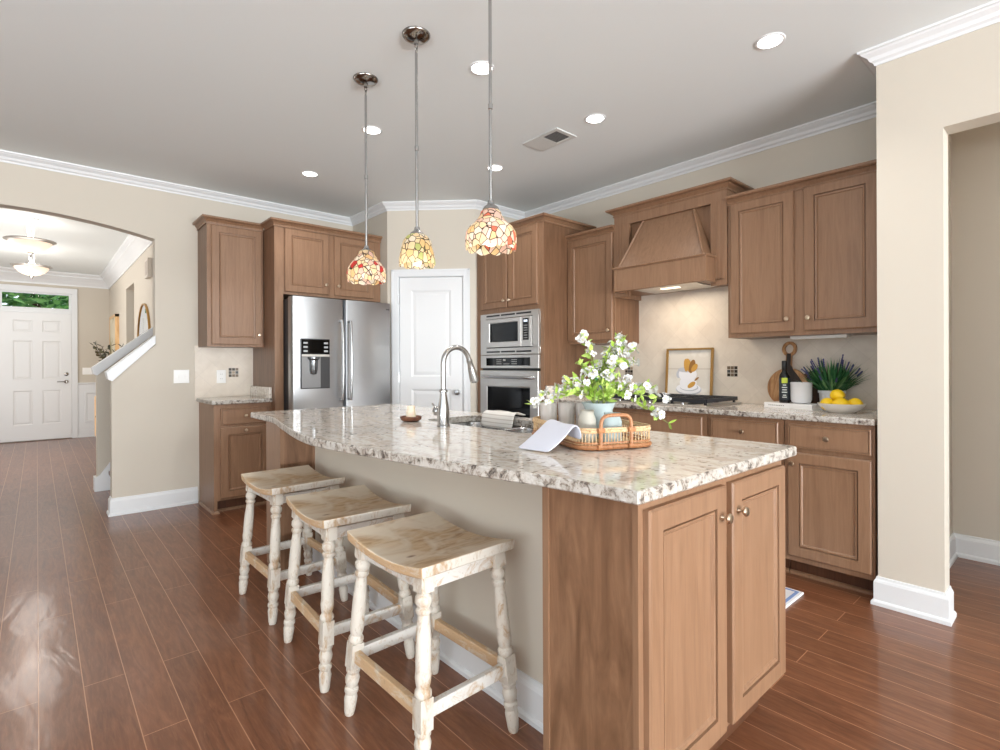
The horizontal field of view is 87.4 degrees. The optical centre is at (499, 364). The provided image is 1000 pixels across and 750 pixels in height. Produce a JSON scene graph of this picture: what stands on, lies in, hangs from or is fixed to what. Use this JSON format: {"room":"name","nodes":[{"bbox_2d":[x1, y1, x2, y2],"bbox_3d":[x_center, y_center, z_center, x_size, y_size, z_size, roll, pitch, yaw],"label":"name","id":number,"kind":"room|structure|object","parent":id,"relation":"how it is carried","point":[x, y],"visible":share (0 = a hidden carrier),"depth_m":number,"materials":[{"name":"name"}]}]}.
{"room":"kitchen","nodes":[
{"label":"kitchen","id":0,"kind":"room"},
{"bbox_2d":[0,281,109,442],"bbox_3d":[-7.237,-0.148,8.779,8.000,2.743,0.140,0,0,-42],"label":"wall","id":1,"kind":"structure","parent":0,"point":[93,303],"depth_m":8.91,"materials":[{"name":"beige paint"}]},
{"bbox_2d":[0,284,77,442],"bbox_3d":[-7.494,-0.022,8.467,1.038,2.494,0.187,0,0,-42],"label":"door","id":2,"kind":"structure","parent":1,"relation":"in","point":[39,347],"depth_m":8.45,"materials":[{"name":"white wood"}]},
{"bbox_2d":[0,290,70,310],"bbox_3d":[-7.513,-1.038,8.483,0.874,0.275,0.060,0,0,-42],"label":"window","id":3,"kind":"structure","parent":2,"relation":"attached to","point":[8,298],"depth_m":8.47,"materials":[{"name":"white"}]},
{"bbox_2d":[78,428,94,437],"bbox_3d":[-6.194,1.149,8.103,0.445,0.140,2.250,0,0,-42],"label":"baseboard","id":4,"kind":"structure","parent":1,"relation":"attached to","point":[90,432],"depth_m":8.87,"materials":[{"name":"white wood"}]},
{"bbox_2d":[78,382,95,428],"bbox_3d":[-6.926,0.691,8.935,0.435,0.782,0.035,0,0,-42],"label":"trim","id":5,"kind":"structure","parent":1,"relation":"attached to","point":[86,391],"depth_m":8.86,"materials":[{"name":"white wood"}]},
{"bbox_2d":[96,336,151,475],"bbox_3d":[-2.421,-0.167,6.378,3.970,2.743,0.120,0,0,-42],"label":"wall","id":6,"kind":"structure","parent":0,"point":[102,384],"depth_m":5.05,"materials":[{"name":"beige paint"}]},
{"bbox_2d":[95,462,109,491],"bbox_3d":[-2.829,0.117,5.921,2.790,2.180,0.022,0,0,-42],"label":"baseboard","id":7,"kind":"structure","parent":6,"relation":"attached to","point":[102,482],"depth_m":5.03,"materials":[{"name":"white wood"}]},
{"bbox_2d":[91,327,152,374],"bbox_3d":[-3.726,-0.166,5.222,0.557,0.533,0.164,0,0,-42],"label":"trim","id":8,"kind":"structure","parent":6,"relation":"attached to","point":[114,357],"depth_m":5.13,"materials":[{"name":"white"}]},
{"bbox_2d":[109,245,152,348],"bbox_3d":[-5.123,-0.156,7.311,0.120,2.743,4.860,0,0,-42],"label":"wall","id":9,"kind":"structure","parent":0,"point":[126,296],"depth_m":7.37,"materials":[{"name":"beige paint"}]},
{"bbox_2d":[0,234,151,288],"bbox_3d":[-6.128,-1.417,6.426,2.550,0.210,4.860,0,0,-42],"label":"trim","id":10,"kind":"structure","parent":9,"relation":"attached to","point":[132,248],"depth_m":8.26,"materials":[{"name":"white"}]},
{"bbox_2d":[109,314,118,353],"bbox_3d":[-6.152,-0.406,8.344,0.050,0.750,0.850,0,0,-42],"label":"framed picture","id":11,"kind":"object","parent":9,"relation":"attached to","point":[114,319],"visible":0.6,"depth_m":8.15,"materials":[{"name":"brown wood"}]},
{"bbox_2d":[110,317,114,353],"bbox_3d":[-6.151,-0.406,8.346,0.046,0.670,0.770,0,0,-42],"label":"print","id":12,"kind":"object","parent":11,"relation":"attached to","point":[112,319],"depth_m":8.33},
{"bbox_2d":[137,303,150,336],"bbox_3d":[-4.170,-0.203,6.125,0.024,1.030,0.900,0,0,-42],"label":"arched mirror","id":13,"kind":"object","parent":9,"relation":"attached to","point":[144,324],"visible":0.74,"depth_m":6.12,"materials":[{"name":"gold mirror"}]},
{"bbox_2d":[145,258,151,278],"bbox_3d":[-3.884,-1.063,5.780,0.047,0.210,0.200,0,0,-42],"label":"door chime","id":14,"kind":"object","parent":9,"relation":"attached to","point":[148,262],"visible":1,"depth_m":5.71,"materials":[{"name":"beige plastic"}]},
{"bbox_2d":[0,162,352,501],"bbox_3d":[-3.846,-0.158,3.621,6.240,2.743,0.120,0,0,-42],"label":"wall","id":15,"kind":"structure","parent":0,"point":[154,419],"depth_m":4.39,"materials":[{"name":"beige paint"}]},
{"bbox_2d":[104,335,155,380],"bbox_3d":[-3.053,-0.058,4.322,0.332,0.376,0.164,0,0,-42],"label":"trim","id":16,"kind":"structure","parent":15,"relation":"attached to","point":[113,372],"depth_m":4.25,"materials":[{"name":"white wood"}]},
{"bbox_2d":[107,486,197,516],"bbox_3d":[-2.921,1.139,4.418,0.631,0.140,0.146,0,0,-42],"label":"baseboard","id":17,"kind":"structure","parent":15,"relation":"attached to","point":[118,506],"depth_m":4.35,"materials":[{"name":"white wood"}]},
{"bbox_2d":[174,370,188,382],"bbox_3d":[-2.742,0.101,4.508,0.117,0.115,0.014,0,0,-42],"label":"switch plate","id":18,"kind":"object","parent":15,"relation":"attached to","point":[180,376],"visible":1,"depth_m":4.51,"materials":[{"name":"white plastic"}]},
{"bbox_2d":[217,370,225,382],"bbox_3d":[-2.507,0.105,4.709,0.075,0.117,0.008,0,0,-42],"label":"outlet","id":19,"kind":"object","parent":15,"relation":"attached to","point":[221,374],"visible":1,"depth_m":4.71,"materials":[{"name":"white plastic"}]},
{"bbox_2d":[195,346,252,399],"bbox_3d":[-2.487,0.069,4.738,0.485,0.475,0.008,0,0,-42],"label":"backsplash","id":20,"kind":"structure","parent":15,"relation":"attached to","point":[208,361],"depth_m":4.72,"materials":[{"name":"tile"}]},
{"bbox_2d":[192,214,263,347],"bbox_3d":[-2.376,-0.697,4.589,0.486,1.085,0.378,0,0,-42],"label":"upper cabinet","id":21,"kind":"object","parent":15,"relation":"attached to","point":[230,251],"visible":1,"depth_m":4.47,"materials":[{"name":"brown wood"}]},
{"bbox_2d":[229,368,237,376],"bbox_3d":[-2.433,0.070,4.779,0.081,0.081,0.002,0,0,-42],"label":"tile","id":22,"kind":"structure","parent":15,"relation":"attached to","point":[233,372],"depth_m":4.78,"materials":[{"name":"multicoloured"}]},
{"bbox_2d":[353,211,387,302],"bbox_3d":[-1.273,-0.171,5.330,0.120,2.743,0.730,0,0,-42],"label":"wall","id":23,"kind":"structure","parent":0,"point":[377,225],"depth_m":5.10,"materials":[{"name":"beige paint"}]},
{"bbox_2d":[315,447,542,683],"bbox_3d":[-0.390,0.757,2.392,0.080,0.885,2.097,0,0,-42],"label":"wall","id":24,"kind":"structure","parent":0,"point":[487,507],"depth_m":1.99,"materials":[{"name":"beige paint"}]},
{"bbox_2d":[312,548,542,733],"bbox_3d":[-0.428,1.130,2.357,0.026,0.140,2.097,0,0,-42],"label":"baseboard","id":25,"kind":"structure","parent":24,"relation":"attached to","point":[529,698],"depth_m":1.98,"materials":[{"name":"white"}]},
{"bbox_2d":[387,209,475,411],"bbox_3d":[-0.649,-0.173,5.051,0.848,2.743,0.120,0,0,3],"label":"wall","id":26,"kind":"structure","parent":0,"point":[446,230],"depth_m":4.98,"materials":[{"name":"beige paint"}]},
{"bbox_2d":[391,268,470,411],"bbox_3d":[-0.655,0.144,5.019,0.754,2.108,0.147,0,0,3],"label":"door","id":27,"kind":"structure","parent":26,"relation":"in","point":[430,308],"depth_m":5.00,"materials":[{"name":"white"}]},
{"bbox_2d":[475,209,516,412],"bbox_3d":[0.023,-0.176,5.269,0.780,2.743,0.120,0,0,-42],"label":"wall","id":28,"kind":"structure","parent":0,"point":[477,212],"depth_m":4.97,"materials":[{"name":"beige paint"}]},
{"bbox_2d":[0,0,992,274],"bbox_3d":[-1.198,-1.590,1.948,8.400,0.100,18.700,0,0,-42],"label":"ceiling","id":29,"kind":"structure","parent":0,"point":[243,98],"depth_m":2.94,"materials":[{"name":"white paint"}]},
{"bbox_2d":[2,217,56,256],"bbox_3d":[-4.911,-1.326,5.473,0.424,0.402,0.424,0,0,-42],"label":"bowl light","id":30,"kind":"object","parent":29,"relation":"attached to","point":[28,244],"visible":1,"depth_m":5.40,"materials":[{"name":"white glass"}]},
{"bbox_2d":[10,254,52,278],"bbox_3d":[-6.137,-1.322,6.858,0.424,0.402,0.424,0,0,-42],"label":"bowl light","id":31,"kind":"object","parent":29,"relation":"attached to","point":[30,269],"visible":0.83,"depth_m":6.77,"materials":[{"name":"white glass"}]},
{"bbox_2d":[301,171,318,176],"bbox_3d":[-1.532,-1.538,4.220,0.134,0.005,0.134,0,0,-42],"label":"recessed light","id":32,"kind":"object","parent":29,"relation":"in","point":[305,173],"visible":1,"depth_m":4.21,"materials":[{"name":"white"}]},
{"bbox_2d":[347,72,385,284],"bbox_3d":[-0.723,-0.993,2.825,0.208,1.099,0.208,0,0,-42],"label":"pendant lamp","id":33,"kind":"object","parent":29,"relation":"hanging from","point":[365,269],"visible":1,"depth_m":2.79,"materials":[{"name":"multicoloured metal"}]},
{"bbox_2d":[361,125,381,134],"bbox_3d":[-0.841,-1.540,3.438,0.134,0.005,0.134,0,0,-42],"label":"recessed light","id":34,"kind":"object","parent":29,"relation":"in","point":[372,130],"visible":0.93,"depth_m":3.44,"materials":[{"name":"white"}]},
{"bbox_2d":[399,26,434,269],"bbox_3d":[-0.390,-1.002,2.449,0.166,1.083,0.166,0,0,-19],"label":"pendant lamp","id":35,"kind":"object","parent":29,"relation":"hanging from","point":[416,251],"visible":1,"depth_m":2.42,"materials":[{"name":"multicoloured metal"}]},
{"bbox_2d":[469,61,494,75],"bbox_3d":[-0.094,-1.543,2.726,0.134,0.005,0.134,0,0,-42],"label":"recessed light","id":36,"kind":"object","parent":29,"relation":"in","point":[481,68],"visible":0.88,"depth_m":2.72,"materials":[{"name":"white"}]},
{"bbox_2d":[465,0,516,255],"bbox_3d":[-0.038,-0.996,2.055,0.202,1.097,0.202,0,0,-42],"label":"pendant lamp","id":37,"kind":"object","parent":29,"relation":"hanging from","point":[490,233],"visible":1,"depth_m":2.02,"materials":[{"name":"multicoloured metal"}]},
{"bbox_2d":[523,128,576,150],"bbox_3d":[0.339,-1.544,3.596,0.201,0.007,0.320,0,0,-42],"label":"ceiling vent","id":38,"kind":"object","parent":29,"relation":"in","point":[556,136],"visible":1,"depth_m":3.58,"materials":[{"name":"white metal"}]},
{"bbox_2d":[584,113,605,123],"bbox_3d":[0.599,-1.546,3.292,0.134,0.005,0.134,0,0,-42],"label":"recessed light","id":39,"kind":"object","parent":29,"relation":"in","point":[596,118],"visible":1,"depth_m":3.28,"materials":[{"name":"white"}]},
{"bbox_2d":[754,32,785,49],"bbox_3d":[1.293,-1.548,2.507,0.134,0.005,0.134,0,0,-42],"label":"recessed light","id":40,"kind":"object","parent":29,"relation":"in","point":[771,40],"visible":1,"depth_m":2.50,"materials":[{"name":"white"}]},
{"bbox_2d":[0,436,999,749],"bbox_3d":[-1.186,1.253,1.951,8.400,0.100,18.700,0,0,-42],"label":"floor","id":41,"kind":"structure","parent":0,"point":[134,631],"depth_m":2.14,"materials":[{"name":"brown wood"}]},
{"bbox_2d":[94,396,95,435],"bbox_3d":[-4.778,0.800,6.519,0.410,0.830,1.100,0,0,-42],"label":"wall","id":42,"kind":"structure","parent":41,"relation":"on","point":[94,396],"depth_m":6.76,"materials":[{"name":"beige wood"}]},
{"bbox_2d":[90,342,123,360],"bbox_3d":[-4.648,0.046,6.233,0.412,0.676,0.374,0,0,30],"label":"leafy plant","id":43,"kind":"object","parent":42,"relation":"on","point":[104,355],"visible":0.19,"depth_m":6.17,"materials":[{"name":"green plant"}]},
{"bbox_2d":[198,402,270,514],"bbox_3d":[-2.297,0.763,4.533,0.462,0.885,0.558,0,0,-42],"label":"base cabinet","id":44,"kind":"object","parent":41,"relation":"on","point":[232,443],"visible":0.91,"depth_m":4.34,"materials":[{"name":"brown wood"}]},
{"bbox_2d":[196,396,271,404],"bbox_3d":[-2.303,0.305,4.533,0.466,0.032,0.539,0,0,-42],"label":"countertop","id":45,"kind":"structure","parent":44,"relation":"on","point":[235,399],"depth_m":4.38,"materials":[{"name":"stone"}]},
{"bbox_2d":[251,386,271,397],"bbox_3d":[-2.139,0.240,4.680,0.023,0.095,0.515,0,0,-42],"label":"side splash","id":46,"kind":"object","parent":45,"relation":"on","point":[258,391],"visible":1,"depth_m":4.63,"materials":[{"name":"stone"}]},
{"bbox_2d":[266,421,314,570],"bbox_3d":[-1.028,0.759,3.386,0.847,0.885,0.248,0,0,-42],"label":"base cabinet","id":47,"kind":"object","parent":41,"relation":"on","point":[283,450],"visible":0.04,"depth_m":3.07,"materials":[{"name":"brown wood"}]},
{"bbox_2d":[239,465,347,624],"bbox_3d":[-1.076,0.888,2.711,0.393,0.630,0.479,0,0,-43],"label":"bar stool","id":48,"kind":"object","parent":41,"relation":"on","point":[271,485],"visible":0.84,"depth_m":2.65,"materials":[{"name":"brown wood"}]},
{"bbox_2d":[253,217,382,410],"bbox_3d":[-1.737,-0.020,4.971,1.042,2.445,0.648,0,0,-42],"label":"surround","id":49,"kind":"object","parent":41,"relation":"on","point":[300,258],"visible":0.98,"depth_m":4.62,"materials":[{"name":"brown wood"}]},
{"bbox_2d":[283,296,389,409],"bbox_3d":[-1.591,0.301,4.860,0.920,1.742,0.850,0,0,-42],"label":"refrigerator","id":50,"kind":"object","parent":41,"relation":"on","point":[336,352],"visible":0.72,"depth_m":4.53,"materials":[{"name":"grey metal"}]},
{"bbox_2d":[283,485,414,692],"bbox_3d":[-0.646,0.887,2.210,0.393,0.630,0.479,0,0,-39],"label":"bar stool","id":51,"kind":"object","parent":41,"relation":"on","point":[332,513],"visible":0.79,"depth_m":2.13,"materials":[{"name":"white wood"}]},
{"bbox_2d":[344,511,518,749],"bbox_3d":[-0.238,0.886,1.756,0.393,0.630,0.479,0,0,-43],"label":"bar stool","id":52,"kind":"object","parent":41,"relation":"on","point":[426,551],"visible":1,"depth_m":1.70,"materials":[{"name":"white wood"}]},
{"bbox_2d":[477,212,595,412],"bbox_3d":[0.310,-0.023,4.825,0.692,2.435,0.916,0,0,-42],"label":"tall cabinet","id":53,"kind":"object","parent":41,"relation":"on","point":[534,275],"visible":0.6,"depth_m":4.46,"materials":[{"name":"brown wood"}]},
{"bbox_2d":[480,354,540,417],"bbox_3d":[0.231,0.339,4.758,0.550,0.852,0.756,0,0,-42],"label":"wall oven","id":54,"kind":"object","parent":53,"relation":"in","point":[507,382],"visible":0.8,"depth_m":4.58,"materials":[{"name":"silver metal"}]},
{"bbox_2d":[483,368,539,370],"bbox_3d":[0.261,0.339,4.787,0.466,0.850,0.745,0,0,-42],"label":"handle","id":55,"kind":"object","parent":54,"relation":"in","point":[484,369],"depth_m":4.61,"materials":[{"name":"silver metal"}]},
{"bbox_2d":[480,309,540,354],"bbox_3d":[0.210,-0.278,4.741,0.398,0.374,0.760,0,0,-42],"label":"microwave","id":56,"kind":"object","parent":53,"relation":"in","point":[505,335],"visible":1,"depth_m":4.58,"materials":[{"name":"silver metal"}]},
{"bbox_2d":[613,407,707,436],"bbox_3d":[1.212,0.749,3.826,0.671,0.885,0.928,0,0,-42],"label":"base cabinet","id":57,"kind":"object","parent":41,"relation":"on","point":[686,423],"visible":0.05,"depth_m":3.44,"materials":[{"name":"brown wood"}]},
{"bbox_2d":[544,396,877,425],"bbox_3d":[1.353,0.290,3.670,0.649,0.032,2.269,0,0,-42],"label":"countertop","id":58,"kind":"structure","parent":57,"relation":"on","point":[864,416],"depth_m":3.07,"materials":[{"name":"stone"}]},
{"bbox_2d":[545,385,588,398],"bbox_3d":[0.614,0.225,4.514,0.620,0.103,0.022,0,0,-42],"label":"side splash","id":59,"kind":"object","parent":58,"relation":"on","point":[550,389],"visible":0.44,"depth_m":4.37,"materials":[{"name":"stone"}]},
{"bbox_2d":[612,392,741,407],"bbox_3d":[1.226,0.249,3.822,0.500,0.051,0.850,0,0,-42],"label":"gas cooktop","id":60,"kind":"object","parent":58,"relation":"in","point":[689,400],"visible":0.71,"depth_m":3.59,"materials":[{"name":"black metal"}]},
{"bbox_2d":[614,398,741,407],"bbox_3d":[1.226,0.269,3.822,0.500,0.011,0.850,0,0,-42],"label":"tray","id":61,"kind":"object","parent":60,"relation":"on","point":[649,401],"depth_m":3.56,"materials":[{"name":"metal"}]},
{"bbox_2d":[665,348,713,394],"bbox_3d":[1.445,0.073,4.010,0.052,0.400,0.380,0,0,-42],"label":"framed print","id":62,"kind":"object","parent":58,"relation":"on","point":[688,370],"visible":0.88,"depth_m":4.01,"materials":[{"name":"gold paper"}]},
{"bbox_2d":[767,341,806,401],"bbox_3d":[1.908,0.058,3.462,0.075,0.426,0.250,0,0,-42],"label":"cutting board","id":63,"kind":"object","parent":58,"relation":"on","point":[773,383],"visible":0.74,"depth_m":3.48,"materials":[{"name":"brown wood"}]},
{"bbox_2d":[764,401,822,409],"bbox_3d":[1.848,0.256,3.289,0.142,0.032,0.310,0,0,-29],"label":"book","id":64,"kind":"object","parent":58,"relation":"on","point":[775,404],"visible":0.86,"depth_m":3.24,"materials":[{"name":"white paper"}]},
{"bbox_2d":[779,361,789,402],"bbox_3d":[1.801,0.107,3.314,0.064,0.266,0.063,0,0,-42],"label":"oil bottle","id":65,"kind":"object","parent":64,"relation":"on","point":[784,377],"visible":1,"depth_m":3.29,"materials":[{"name":"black glass"}]},
{"bbox_2d":[790,382,812,403],"bbox_3d":[1.879,0.174,3.265,0.123,0.131,0.123,0,0,-42],"label":"canister","id":66,"kind":"object","parent":64,"relation":"on","point":[800,393],"visible":1,"depth_m":3.22,"materials":[{"name":"white ceramic"}]},
{"bbox_2d":[804,372,822,403],"bbox_3d":[2.028,0.154,3.363,0.037,0.234,0.230,0,0,-42],"label":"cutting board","id":67,"kind":"object","parent":58,"relation":"on","point":[815,395],"visible":0.1,"depth_m":3.36,"materials":[{"name":"brown wood"}]},
{"bbox_2d":[793,354,865,400],"bbox_3d":[2.019,0.103,3.181,0.289,0.336,0.379,0,0,-42],"label":"potted plant","id":68,"kind":"object","parent":58,"relation":"on","point":[827,381],"visible":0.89,"depth_m":3.19,"materials":[{"name":"green plant"}]},
{"bbox_2d":[817,402,865,412],"bbox_3d":[1.949,0.245,2.990,0.236,0.053,0.236,0,0,-42],"label":"fruit bowl","id":69,"kind":"object","parent":58,"relation":"on","point":[833,408],"visible":0.88,"depth_m":2.91,"materials":[{"name":"white ceramic"}]},
{"bbox_2d":[832,398,850,404],"bbox_3d":[1.921,0.222,2.946,0.078,0.074,0.078,0,0,-13],"label":"lemon","id":70,"kind":"object","parent":69,"relation":"in","point":[843,401],"visible":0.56,"depth_m":2.92,"materials":[{"name":"yellow food"}]},
{"bbox_2d":[848,398,862,404],"bbox_3d":[2.002,0.224,2.947,0.078,0.074,0.080,0,0,-42],"label":"lemon","id":71,"kind":"object","parent":69,"relation":"in","point":[854,401],"visible":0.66,"depth_m":2.92,"materials":[{"name":"yellow food"}]},
{"bbox_3d":[1.966,0.226,3.045,0.095,0.074,0.073,0,0,-42],"label":"lemon","id":72,"kind":"object","parent":69,"relation":"in","visible":0},
{"bbox_2d":[830,389,845,400],"bbox_3d":[1.946,0.178,3.014,0.076,0.074,0.085,0,0,-42],"label":"lemon","id":73,"kind":"object","parent":72,"relation":"on","point":[834,394],"visible":0.79,"depth_m":2.99,"materials":[{"name":"yellow food"}]},
{"bbox_2d":[542,460,785,749],"bbox_3d":[0.555,0.754,1.595,0.851,0.885,0.356,0,0,-42],"label":"base cabinet","id":74,"kind":"object","parent":41,"relation":"on","point":[664,619],"visible":0.94,"depth_m":1.37,"materials":[{"name":"brown wood"}]},
{"bbox_2d":[708,414,790,572],"bbox_3d":[1.670,0.747,3.309,0.671,0.885,0.446,0,0,-42],"label":"base cabinet","id":75,"kind":"object","parent":41,"relation":"on","point":[766,430],"visible":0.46,"depth_m":3.08,"materials":[{"name":"brown wood"}]},
{"bbox_2d":[785,587,803,607],"bbox_3d":[0.946,1.186,2.797,0.835,0.015,0.960,0,0,-42],"label":"floor mat","id":76,"kind":"object","parent":41,"relation":"on","point":[792,595],"visible":0.02,"depth_m":2.67,"materials":[{"name":"white fabric"}]},
{"bbox_2d":[785,420,877,595],"bbox_3d":[1.961,0.746,2.980,0.671,0.885,0.424,0,0,-42],"label":"base cabinet","id":77,"kind":"object","parent":41,"relation":"on","point":[831,482],"visible":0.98,"depth_m":2.77,"materials":[{"name":"brown wood"}]},
{"bbox_3d":[-0.131,0.756,2.621,0.568,0.885,2.095,0,0,-42],"label":"cabinet","id":78,"kind":"object","parent":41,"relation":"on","visible":0},
{"bbox_2d":[251,404,796,504],"bbox_3d":[-0.307,0.298,2.420,1.145,0.032,2.704,0,0,-42],"label":"countertop","id":79,"kind":"structure","parent":78,"relation":"on","point":[674,463],"depth_m":1.68,"materials":[{"name":"stone"}]},
{"bbox_2d":[400,415,421,421],"bbox_3d":[-0.445,0.270,2.617,0.108,0.026,0.108,0,0,-42],"label":"dish","id":80,"kind":"object","parent":79,"relation":"on","point":[418,417],"visible":0.93,"depth_m":2.58,"materials":[{"name":"brown wood"}]},
{"bbox_2d":[406,405,415,416],"bbox_3d":[-0.445,0.234,2.617,0.048,0.073,0.048,0,0,-42],"label":"candle","id":81,"kind":"object","parent":80,"relation":"on","point":[410,412],"visible":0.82,"depth_m":2.60,"materials":[{"name":"beige wax"}]},
{"bbox_2d":[432,345,478,426],"bbox_3d":[-0.206,0.094,2.466,0.236,0.375,0.096,0,0,-42],"label":"faucet","id":82,"kind":"object","parent":79,"relation":"on","point":[442,410],"visible":1,"depth_m":2.38,"materials":[{"name":"silver metal"}]},
{"bbox_2d":[450,421,532,432],"bbox_3d":[-0.011,0.408,2.527,0.384,0.190,0.784,0,0,-42],"label":"sink","id":83,"kind":"object","parent":79,"relation":"in","point":[517,429],"visible":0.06,"depth_m":2.71,"materials":[{"name":"silver metal"}]},
{"bbox_2d":[481,410,524,428],"bbox_3d":[0.017,0.290,2.811,0.136,0.087,0.269,0,0,-42],"label":"dish towel","id":84,"kind":"object","parent":79,"relation":"on","point":[500,419],"visible":0.98,"depth_m":2.76,"materials":[{"name":"white fabric"}]},
{"bbox_2d":[518,419,580,451],"bbox_3d":[0.188,0.234,1.744,0.208,0.083,0.206,0,0,-42],"label":"napkin","id":85,"kind":"object","parent":79,"relation":"on","point":[551,433],"visible":1,"depth_m":1.71,"materials":[{"name":"white fabric"}]},
{"bbox_2d":[532,403,651,450],"bbox_3d":[0.324,0.218,1.935,0.302,0.120,0.470,0,0,-19],"label":"wicker tray","id":86,"kind":"object","parent":79,"relation":"on","point":[628,440],"visible":0.56,"depth_m":1.73,"materials":[{"name":"wicker"}]},
{"bbox_2d":[540,402,556,420],"bbox_3d":[0.194,0.209,2.083,0.070,0.118,0.070,0,0,-42],"label":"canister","id":87,"kind":"object","parent":86,"relation":"on","point":[549,411],"visible":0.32,"depth_m":2.06,"materials":[{"name":"white ceramic"}]},
{"bbox_2d":[558,402,574,424],"bbox_3d":[0.265,0.209,2.083,0.070,0.118,0.070,0,0,-42],"label":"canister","id":88,"kind":"object","parent":86,"relation":"on","point":[566,410],"visible":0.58,"depth_m":2.06,"materials":[{"name":"white ceramic"}]},
{"bbox_2d":[575,402,584,425],"bbox_3d":[0.333,0.209,2.084,0.070,0.118,0.070,0,0,-42],"label":"tumbler","id":89,"kind":"object","parent":86,"relation":"on","point":[579,406],"visible":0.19,"depth_m":2.06,"materials":[{"name":"white ceramic"}]},
{"bbox_2d":[578,410,595,442],"bbox_3d":[0.303,0.213,1.824,0.062,0.110,0.062,0,0,-42],"label":"glass jar","id":90,"kind":"object","parent":86,"relation":"on","point":[587,419],"visible":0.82,"depth_m":1.80,"materials":[{"name":"beige"}]},
{"bbox_2d":[581,401,615,438],"bbox_3d":[0.368,0.204,1.947,0.128,0.128,0.128,0,0,-42],"label":"pitcher","id":91,"kind":"object","parent":86,"relation":"in","point":[599,409],"visible":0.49,"depth_m":1.90,"materials":[{"name":"blue ceramic"}]},
{"bbox_2d":[524,330,676,428],"bbox_3d":[0.373,0.052,1.958,0.562,0.367,0.140,0,0,6],"label":"flower bouquet","id":92,"kind":"object","parent":91,"relation":"in","point":[603,370],"visible":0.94,"depth_m":1.94,"materials":[{"name":"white plant"}]},
{"bbox_2d":[603,412,621,441],"bbox_3d":[0.387,0.217,1.808,0.068,0.102,0.068,0,0,-42],"label":"glass jar","id":93,"kind":"object","parent":86,"relation":"in","point":[609,422],"visible":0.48,"depth_m":1.78,"materials":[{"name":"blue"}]},
{"bbox_2d":[552,117,876,227],"bbox_3d":[1.356,-0.181,4.258,0.120,2.743,3.420,0,0,-42],"label":"wall","id":94,"kind":"structure","parent":0,"point":[856,143],"depth_m":3.58,"materials":[{"name":"beige paint"}]},
{"bbox_2d":[565,224,638,344],"bbox_3d":[0.859,-0.642,4.431,0.387,0.932,0.484,0,0,-42],"label":"upper cabinet","id":95,"kind":"object","parent":94,"relation":"attached to","point":[593,307],"visible":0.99,"depth_m":4.30,"materials":[{"name":"brown wood"}]},
{"bbox_2d":[605,177,753,300],"bbox_3d":[1.279,-0.878,3.874,0.495,0.688,1.002,0,0,-42],"label":"range hood","id":96,"kind":"object","parent":94,"relation":"attached to","point":[677,241],"visible":0.94,"depth_m":3.70,"materials":[{"name":"brown wood"}]},
{"bbox_2d":[593,286,876,409],"bbox_3d":[1.596,-0.210,3.890,0.008,1.000,2.270,0,0,-42],"label":"backsplash","id":97,"kind":"structure","parent":94,"relation":"attached to","point":[692,318],"depth_m":3.84,"materials":[{"name":"tile"}]},
{"bbox_2d":[727,366,737,376],"bbox_3d":[1.681,0.047,3.787,0.002,0.074,0.074,0,0,-42],"label":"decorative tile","id":98,"kind":"structure","parent":97,"relation":"in","point":[733,372],"depth_m":3.78,"materials":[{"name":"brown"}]},
{"bbox_2d":[725,159,876,338],"bbox_3d":[1.915,-0.645,3.238,0.387,0.932,0.885,0,0,-42],"label":"upper cabinet","id":99,"kind":"object","parent":94,"relation":"attached to","point":[802,252],"visible":0.96,"depth_m":3.10,"materials":[{"name":"brown wood"}]},
{"bbox_2d":[790,334,849,339],"bbox_3d":[1.959,-0.170,3.210,0.070,0.018,0.310,0,0,-42],"label":"light","id":100,"kind":"object","parent":99,"relation":"attached to","point":[839,335],"visible":1,"depth_m":3.18,"materials":[{"name":"white plastic"}]},
{"bbox_2d":[795,337,847,339],"bbox_3d":[1.959,-0.162,3.210,0.054,0.002,0.290,0,0,-42],"label":"diffuser","id":101,"kind":"object","parent":100,"relation":"attached to","point":[795,337],"depth_m":3.21,"materials":[{"name":"white plastic"}]},
{"bbox_2d":[876,22,999,591],"bbox_3d":[4.474,-0.191,-0.243,0.125,2.743,7.705,0,0,-42],"label":"wall","id":102,"kind":"structure","parent":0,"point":[926,96],"depth_m":2.48,"materials":[{"name":"beige paint"}]},
{"bbox_2d":[870,575,956,626],"bbox_3d":[2.000,1.119,2.538,0.146,0.140,0.307,0,0,-42],"label":"baseboard","id":103,"kind":"structure","parent":102,"relation":"attached to","point":[932,605],"depth_m":2.48,"materials":[{"name":"white wood"}]},
{"bbox_2d":[948,134,952,535],"bbox_3d":[2.441,-0.185,3.015,1.147,2.743,0.130,0,0,-42],"label":"wall","id":104,"kind":"structure","parent":0,"point":[949,136],"depth_m":3.22,"materials":[{"name":"beige paint"}]},
{"bbox_2d":[951,122,999,540],"bbox_3d":[5.371,-0.195,0.464,0.120,2.743,7.575,0,0,-42],"label":"wall","id":105,"kind":"structure","parent":0,"point":[975,152],"depth_m":3.17,"materials":[{"name":"beige paint"}]},
{"bbox_2d":[0,0,999,225],"bbox_3d":[1.302,-1.516,1.952,13.743,0.070,5.814,0,0,19],"label":"trim","id":106,"kind":"structure","parent":105,"relation":"attached to","point":[987,14],"depth_m":3.95,"materials":[{"name":"white"}]},
{"bbox_2d":[949,533,999,566],"bbox_3d":[3.294,1.114,1.960,1.017,0.140,2.575,0,0,-42],"label":"baseboard","id":107,"kind":"structure","parent":105,"relation":"attached to","point":[974,548],"depth_m":3.16,"materials":[{"name":"white wood"}]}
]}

